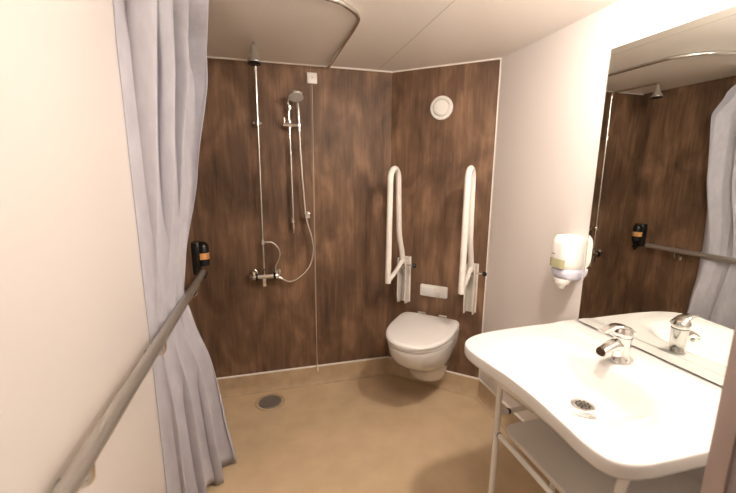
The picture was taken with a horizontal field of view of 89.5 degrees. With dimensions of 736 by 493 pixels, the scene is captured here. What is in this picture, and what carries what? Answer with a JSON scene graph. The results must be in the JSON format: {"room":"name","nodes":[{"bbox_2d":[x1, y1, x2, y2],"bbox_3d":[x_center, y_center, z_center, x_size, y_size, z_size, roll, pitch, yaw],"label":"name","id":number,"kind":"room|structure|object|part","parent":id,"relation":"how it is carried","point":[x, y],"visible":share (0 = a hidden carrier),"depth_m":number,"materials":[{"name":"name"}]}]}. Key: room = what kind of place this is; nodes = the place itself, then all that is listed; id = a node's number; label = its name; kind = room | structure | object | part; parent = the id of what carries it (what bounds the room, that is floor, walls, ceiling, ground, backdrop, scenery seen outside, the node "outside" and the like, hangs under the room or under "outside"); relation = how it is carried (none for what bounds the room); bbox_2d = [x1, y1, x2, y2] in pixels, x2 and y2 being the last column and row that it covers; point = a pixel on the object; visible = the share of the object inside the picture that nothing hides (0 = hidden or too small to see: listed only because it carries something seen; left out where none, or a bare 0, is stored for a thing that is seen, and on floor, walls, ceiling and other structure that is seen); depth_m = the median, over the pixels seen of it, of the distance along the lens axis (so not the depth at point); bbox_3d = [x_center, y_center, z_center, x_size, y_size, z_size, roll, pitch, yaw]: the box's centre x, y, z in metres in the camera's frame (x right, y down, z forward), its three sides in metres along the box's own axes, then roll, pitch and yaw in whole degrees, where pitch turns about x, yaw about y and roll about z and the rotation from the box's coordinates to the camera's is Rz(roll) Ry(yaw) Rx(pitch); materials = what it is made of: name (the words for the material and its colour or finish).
{"room":"accessible bathroom","nodes":[
{"label":"accessible bathroom","id":0,"kind":"room"},
{"bbox_2d":[0,0,205,492],"bbox_3d":[-0.601,0.326,0.477,0.080,2.170,3.900,-3,11,-15],"label":"wall","id":1,"kind":"structure","parent":0,"point":[74,324],"depth_m":0.83,"materials":[{"name":"white paint"}]},
{"bbox_2d":[51,269,205,492],"bbox_3d":[-0.753,0.335,1.353,0.081,0.104,1.645,-3,11,-15],"label":"wall handrail","id":2,"kind":"object","parent":1,"relation":"attached to","point":[83,464],"visible":0.99,"depth_m":0.86,"materials":[{"name":"grey metal"}]},
{"bbox_2d":[191,241,209,277],"bbox_3d":[-0.992,0.080,2.216,0.091,0.222,0.096,-3,11,-15],"label":"soap dispenser","id":3,"kind":"object","parent":1,"relation":"attached to","point":[199,250],"visible":0.92,"depth_m":2.17,"materials":[{"name":"black plastic"}]},
{"bbox_2d":[199,241,209,266],"bbox_3d":[-0.979,0.043,2.202,0.068,0.145,0.068,-3,11,-15],"label":"bottle","id":4,"kind":"object","parent":3,"relation":"on","point":[204,258],"depth_m":2.18,"materials":[{"name":"black plastic"}]},
{"bbox_2d":[194,58,391,377],"bbox_3d":[-0.453,-0.073,2.543,1.475,2.170,0.080,-3,11,-15],"label":"wall","id":5,"kind":"structure","parent":0,"point":[250,327],"depth_m":2.47,"materials":[{"name":"brown wood"}]},
{"bbox_2d":[247,41,280,268],"bbox_3d":[-0.594,-0.439,2.148,0.134,1.264,0.453,-2,11,-13],"label":"shower","id":6,"kind":"object","parent":5,"relation":"attached to","point":[253,59],"visible":1,"depth_m":2.25,"materials":[{"name":"silver metal"}]},
{"bbox_2d":[249,268,280,286],"bbox_3d":[-0.677,0.199,2.444,0.206,0.115,0.090,-3,11,-15],"label":"shower mixer","id":7,"kind":"object","parent":5,"relation":"attached to","point":[253,274],"visible":1,"depth_m":2.41,"materials":[{"name":"silver metal"}]},
{"bbox_3d":[-0.743,0.199,2.404,0.050,0.046,0.046,-3,11,-15],"label":"control knob","id":8,"kind":"part","parent":7,"relation":"part of","materials":[{"name":"silver metal"}]},
{"bbox_3d":[-0.677,0.235,2.424,0.026,0.052,0.020,-3,11,-15],"label":"outlet lever","id":9,"kind":"part","parent":7,"relation":"part of","materials":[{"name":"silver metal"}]},
{"bbox_2d":[283,97,311,232],"bbox_3d":[-0.449,-0.503,2.365,0.162,0.847,0.102,-3,11,-15],"label":"slide bar","id":10,"kind":"object","parent":5,"relation":"attached to","point":[288,124],"visible":0.99,"depth_m":2.34,"materials":[{"name":"silver metal"}]},
{"bbox_2d":[279,90,313,281],"bbox_3d":[-0.461,-0.339,2.321,0.248,1.190,0.127,-3,11,-15],"label":"shower","id":11,"kind":"object","parent":10,"relation":"attached to","point":[297,96],"visible":0.99,"depth_m":2.33,"materials":[{"name":"silver metal"}]},
{"bbox_3d":[-0.429,-0.814,2.257,0.026,0.215,0.079,1,11,1],"label":"handle","id":12,"kind":"part","parent":11,"relation":"part of","materials":[{"name":"silver metal"}]},
{"bbox_2d":[217,356,386,398],"bbox_3d":[-0.462,0.939,2.672,1.275,0.134,0.045,-3,11,-15],"label":"baseboard","id":13,"kind":"structure","parent":5,"relation":"attached to","point":[276,380],"depth_m":2.67,"materials":[{"name":"beige plastic"}]},
{"bbox_2d":[306,72,318,371],"bbox_3d":[-0.357,-0.090,2.508,0.064,2.026,0.030,-3,11,-15],"label":"switch","id":14,"kind":"object","parent":5,"relation":"attached to","point":[311,77],"visible":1,"depth_m":2.35,"materials":[{"name":"white plastic"}]},
{"bbox_3d":[-0.359,-0.086,2.507,0.009,1.910,0.003,-3,11,-15],"label":"cord","id":15,"kind":"part","parent":14,"relation":"part of","materials":[{"name":"white fabric"}]},
{"bbox_2d":[310,66,316,363],"bbox_3d":[-0.367,-0.135,2.511,0.004,2.036,0.002,-3,11,-15],"label":"trim","id":16,"kind":"structure","parent":5,"relation":"attached to","point":[310,66],"depth_m":2.50,"materials":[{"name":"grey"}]},
{"bbox_2d":[207,56,501,72],"bbox_3d":[-0.149,-1.125,2.296,1.848,0.007,0.323,0,11,-1],"label":"trim","id":17,"kind":"structure","parent":5,"relation":"attached to","point":[207,56],"depth_m":2.30,"materials":[{"name":"white"}]},
{"bbox_2d":[206,375,559,492],"bbox_3d":[0.284,1.372,0.971,1.950,0.060,3.980,-3,11,-15],"label":"floor","id":18,"kind":"structure","parent":0,"point":[380,434],"depth_m":2.10,"materials":[{"name":"beige plastic"}]},
{"bbox_2d":[255,393,284,410],"bbox_3d":[-0.657,1.039,2.487,0.196,0.005,0.196,-3,11,-15],"label":"floor drain","id":19,"kind":"object","parent":18,"relation":"on","point":[272,401],"visible":1,"depth_m":2.48,"materials":[{"name":"grey metal"}]},
{"bbox_2d":[488,385,630,492],"bbox_3d":[0.822,0.868,1.326,0.522,0.800,0.540,-3,11,-15],"label":"stand","id":20,"kind":"object","parent":18,"relation":"on","point":[621,485],"visible":0.41,"depth_m":1.46,"materials":[{"name":"white metal"}]},
{"bbox_3d":[0.539,0.831,1.512,0.076,0.800,0.025,-3,11,-15],"label":"leg","id":21,"kind":"part","parent":20,"relation":"part of","materials":[{"name":"white metal"}]},
{"bbox_3d":[0.812,0.975,1.616,0.024,0.480,0.025,-3,11,-15],"label":"leg","id":22,"kind":"part","parent":20,"relation":"part of","materials":[{"name":"white metal"}]},
{"bbox_2d":[464,319,721,480],"bbox_3d":[0.756,0.499,1.287,0.634,0.159,0.772,-3,11,-15],"label":"basin","id":23,"kind":"object","parent":20,"relation":"on","point":[647,417],"visible":0.98,"depth_m":1.20,"materials":[{"name":"white ceramic"}]},
{"bbox_2d":[596,323,635,363],"bbox_3d":[0.875,0.342,1.316,0.129,0.143,0.060,-3,11,-15],"label":"tap","id":24,"kind":"object","parent":23,"relation":"on","point":[620,345],"visible":1,"depth_m":1.30,"materials":[{"name":"silver metal"}]},
{"bbox_3d":[0.863,0.356,1.316,0.098,0.052,0.046,-3,11,-15],"label":"spout","id":25,"kind":"part","parent":24,"relation":"part of","materials":[{"name":"silver metal"}]},
{"bbox_3d":[0.873,0.292,1.306,0.124,0.040,0.052,-3,11,-15],"label":"lever","id":26,"kind":"part","parent":24,"relation":"part of","materials":[{"name":"silver metal"}]},
{"bbox_2d":[506,419,701,492],"bbox_3d":[0.844,0.779,1.315,0.473,0.020,0.555,-3,11,-15],"label":"shelf","id":27,"kind":"object","parent":20,"relation":"attached to","point":[567,471],"visible":0.48,"depth_m":1.28,"materials":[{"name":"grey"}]},
{"bbox_3d":[0.675,0.926,1.024,0.076,0.800,0.025,-3,11,-15],"label":"leg","id":28,"kind":"part","parent":20,"relation":"part of","materials":[{"name":"white metal"}]},
{"bbox_2d":[207,0,618,70],"bbox_3d":[0.297,-0.817,0.546,1.950,0.060,3.980,-3,11,-15],"label":"ceiling","id":29,"kind":"structure","parent":0,"point":[310,32],"depth_m":1.73,"materials":[{"name":"white paint"}]},
{"bbox_2d":[326,0,360,69],"bbox_3d":[-0.288,-0.995,1.657,0.550,0.022,1.308,5,12,25],"label":"track","id":30,"kind":"object","parent":29,"relation":"attached to","point":[342,3],"visible":1,"depth_m":1.65,"materials":[{"name":"silver metal"}]},
{"bbox_2d":[113,0,236,492],"bbox_3d":[-0.727,0.123,1.563,0.258,2.136,0.462,-3,11,-15],"label":"shower curtain","id":31,"kind":"object","parent":30,"relation":"hanging from","point":[162,44],"visible":1,"depth_m":1.44,"materials":[{"name":"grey fabric"}]},
{"bbox_2d":[382,0,454,66],"bbox_3d":[0.344,-0.957,1.430,0.002,0.001,2.080,-3,11,-15],"label":"trim","id":32,"kind":"structure","parent":29,"relation":"attached to","point":[454,0],"depth_m":1.77,"materials":[{"name":"beige"}]},
{"bbox_2d":[387,60,501,377],"bbox_3d":[0.475,-0.067,2.541,0.690,2.170,0.060,6,12,26],"label":"wall","id":33,"kind":"structure","parent":0,"point":[432,156],"depth_m":2.45,"materials":[{"name":"brown wood"}]},
{"bbox_2d":[385,166,415,302],"bbox_3d":[0.234,-0.042,2.443,0.136,0.956,0.345,5,12,22],"label":"support rail","id":34,"kind":"object","parent":33,"relation":"attached to","point":[403,268],"visible":1,"depth_m":2.41,"materials":[{"name":"white metal"}]},
{"bbox_3d":[0.183,0.161,2.470,0.030,0.111,0.245,6,12,26],"label":"hinge arm","id":35,"kind":"part","parent":34,"relation":"part of","materials":[{"name":"white metal"}]},
{"bbox_3d":[0.271,0.231,2.663,0.076,0.335,0.008,6,12,26],"label":"wall plate","id":36,"kind":"part","parent":34,"relation":"part of","materials":[{"name":"white metal"}]},
{"bbox_2d":[386,310,459,381],"bbox_3d":[0.334,0.711,2.402,0.415,0.418,0.574,6,12,27],"label":"toilet","id":37,"kind":"object","parent":33,"relation":"attached to","point":[423,344],"visible":1,"depth_m":2.26,"materials":[{"name":"white ceramic"}]},
{"bbox_3d":[0.326,0.530,2.346,0.414,0.028,0.528,6,12,26],"label":"lid","id":38,"kind":"part","parent":37,"relation":"part of","materials":[{"name":"white plastic"}]},
{"bbox_3d":[0.330,0.553,2.359,0.407,0.020,0.537,6,12,26],"label":"seat","id":39,"kind":"part","parent":37,"relation":"part of","materials":[{"name":"white plastic"}]},
{"bbox_2d":[387,356,478,397],"bbox_3d":[0.446,0.941,2.688,0.690,0.134,0.045,6,12,26],"label":"baseboard","id":40,"kind":"structure","parent":33,"relation":"attached to","point":[465,385],"depth_m":2.64,"materials":[{"name":"beige plastic"}]},
{"bbox_2d":[420,284,447,298],"bbox_3d":[0.456,0.311,2.580,0.194,0.083,0.016,6,12,26],"label":"flush plate","id":41,"kind":"object","parent":33,"relation":"attached to","point":[425,289],"visible":1,"depth_m":2.57,"materials":[{"name":"white plastic"}]},
{"bbox_2d":[430,96,452,119],"bbox_3d":[0.462,-0.876,2.345,0.146,0.146,0.026,6,12,26],"label":"air vent","id":42,"kind":"object","parent":33,"relation":"in","point":[441,108],"visible":1,"depth_m":2.34,"materials":[{"name":"white plastic"}]},
{"bbox_2d":[458,165,486,314],"bbox_3d":[0.651,0.000,2.240,0.136,0.956,0.345,5,12,22],"label":"support rail","id":43,"kind":"object","parent":33,"relation":"attached to","point":[468,273],"visible":1,"depth_m":2.18,"materials":[{"name":"white metal"}]},
{"bbox_3d":[0.599,0.203,2.267,0.030,0.111,0.245,6,12,26],"label":"hinge arm","id":44,"kind":"part","parent":43,"relation":"part of","materials":[{"name":"white metal"}]},
{"bbox_3d":[0.687,0.273,2.460,0.076,0.335,0.008,6,12,26],"label":"wall plate","id":45,"kind":"part","parent":43,"relation":"part of","materials":[{"name":"white metal"}]},
{"bbox_2d":[478,59,501,377],"bbox_3d":[0.768,-0.097,2.351,0.007,2.036,0.003,6,12,26],"label":"trim","id":46,"kind":"structure","parent":33,"relation":"attached to","point":[500,59],"depth_m":2.31,"materials":[{"name":"white"}]},
{"bbox_2d":[480,0,735,482],"bbox_3d":[1.264,0.286,0.746,0.080,2.170,3.440,-3,11,-15],"label":"wall","id":47,"kind":"structure","parent":0,"point":[552,93],"depth_m":1.84,"materials":[{"name":"white paint"}]},
{"bbox_2d":[474,378,523,431],"bbox_3d":[0.960,1.122,1.773,0.045,0.134,1.645,-3,11,-15],"label":"baseboard","id":48,"kind":"structure","parent":47,"relation":"attached to","point":[486,397],"depth_m":2.39,"materials":[{"name":"beige plastic"}]},
{"bbox_2d":[550,234,585,288],"bbox_3d":[0.900,0.071,1.698,0.106,0.245,0.108,-3,11,-15],"label":"soap dispenser","id":49,"kind":"object","parent":47,"relation":"attached to","point":[567,257],"visible":1,"depth_m":1.66,"materials":[{"name":"white plastic"}]},
{"bbox_2d":[578,5,735,385],"bbox_3d":[1.073,-0.146,1.186,0.020,1.134,0.823,-3,11,-15],"label":"wall mirror","id":50,"kind":"object","parent":47,"relation":"attached to","point":[660,261],"visible":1,"depth_m":1.28,"materials":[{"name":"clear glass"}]},
{"bbox_3d":[0.358,0.325,0.515,1.790,2.170,0.125,-3,11,-15],"label":"wall","id":51,"kind":"structure","parent":0,"visible":0},
{"bbox_2d":[701,323,735,492],"bbox_3d":[0.661,0.348,0.593,0.048,2.100,0.165,-3,11,-15],"label":"door","id":52,"kind":"structure","parent":51,"relation":"in","point":[720,470],"depth_m":0.65,"materials":[{"name":"beige paint"}]}
]}

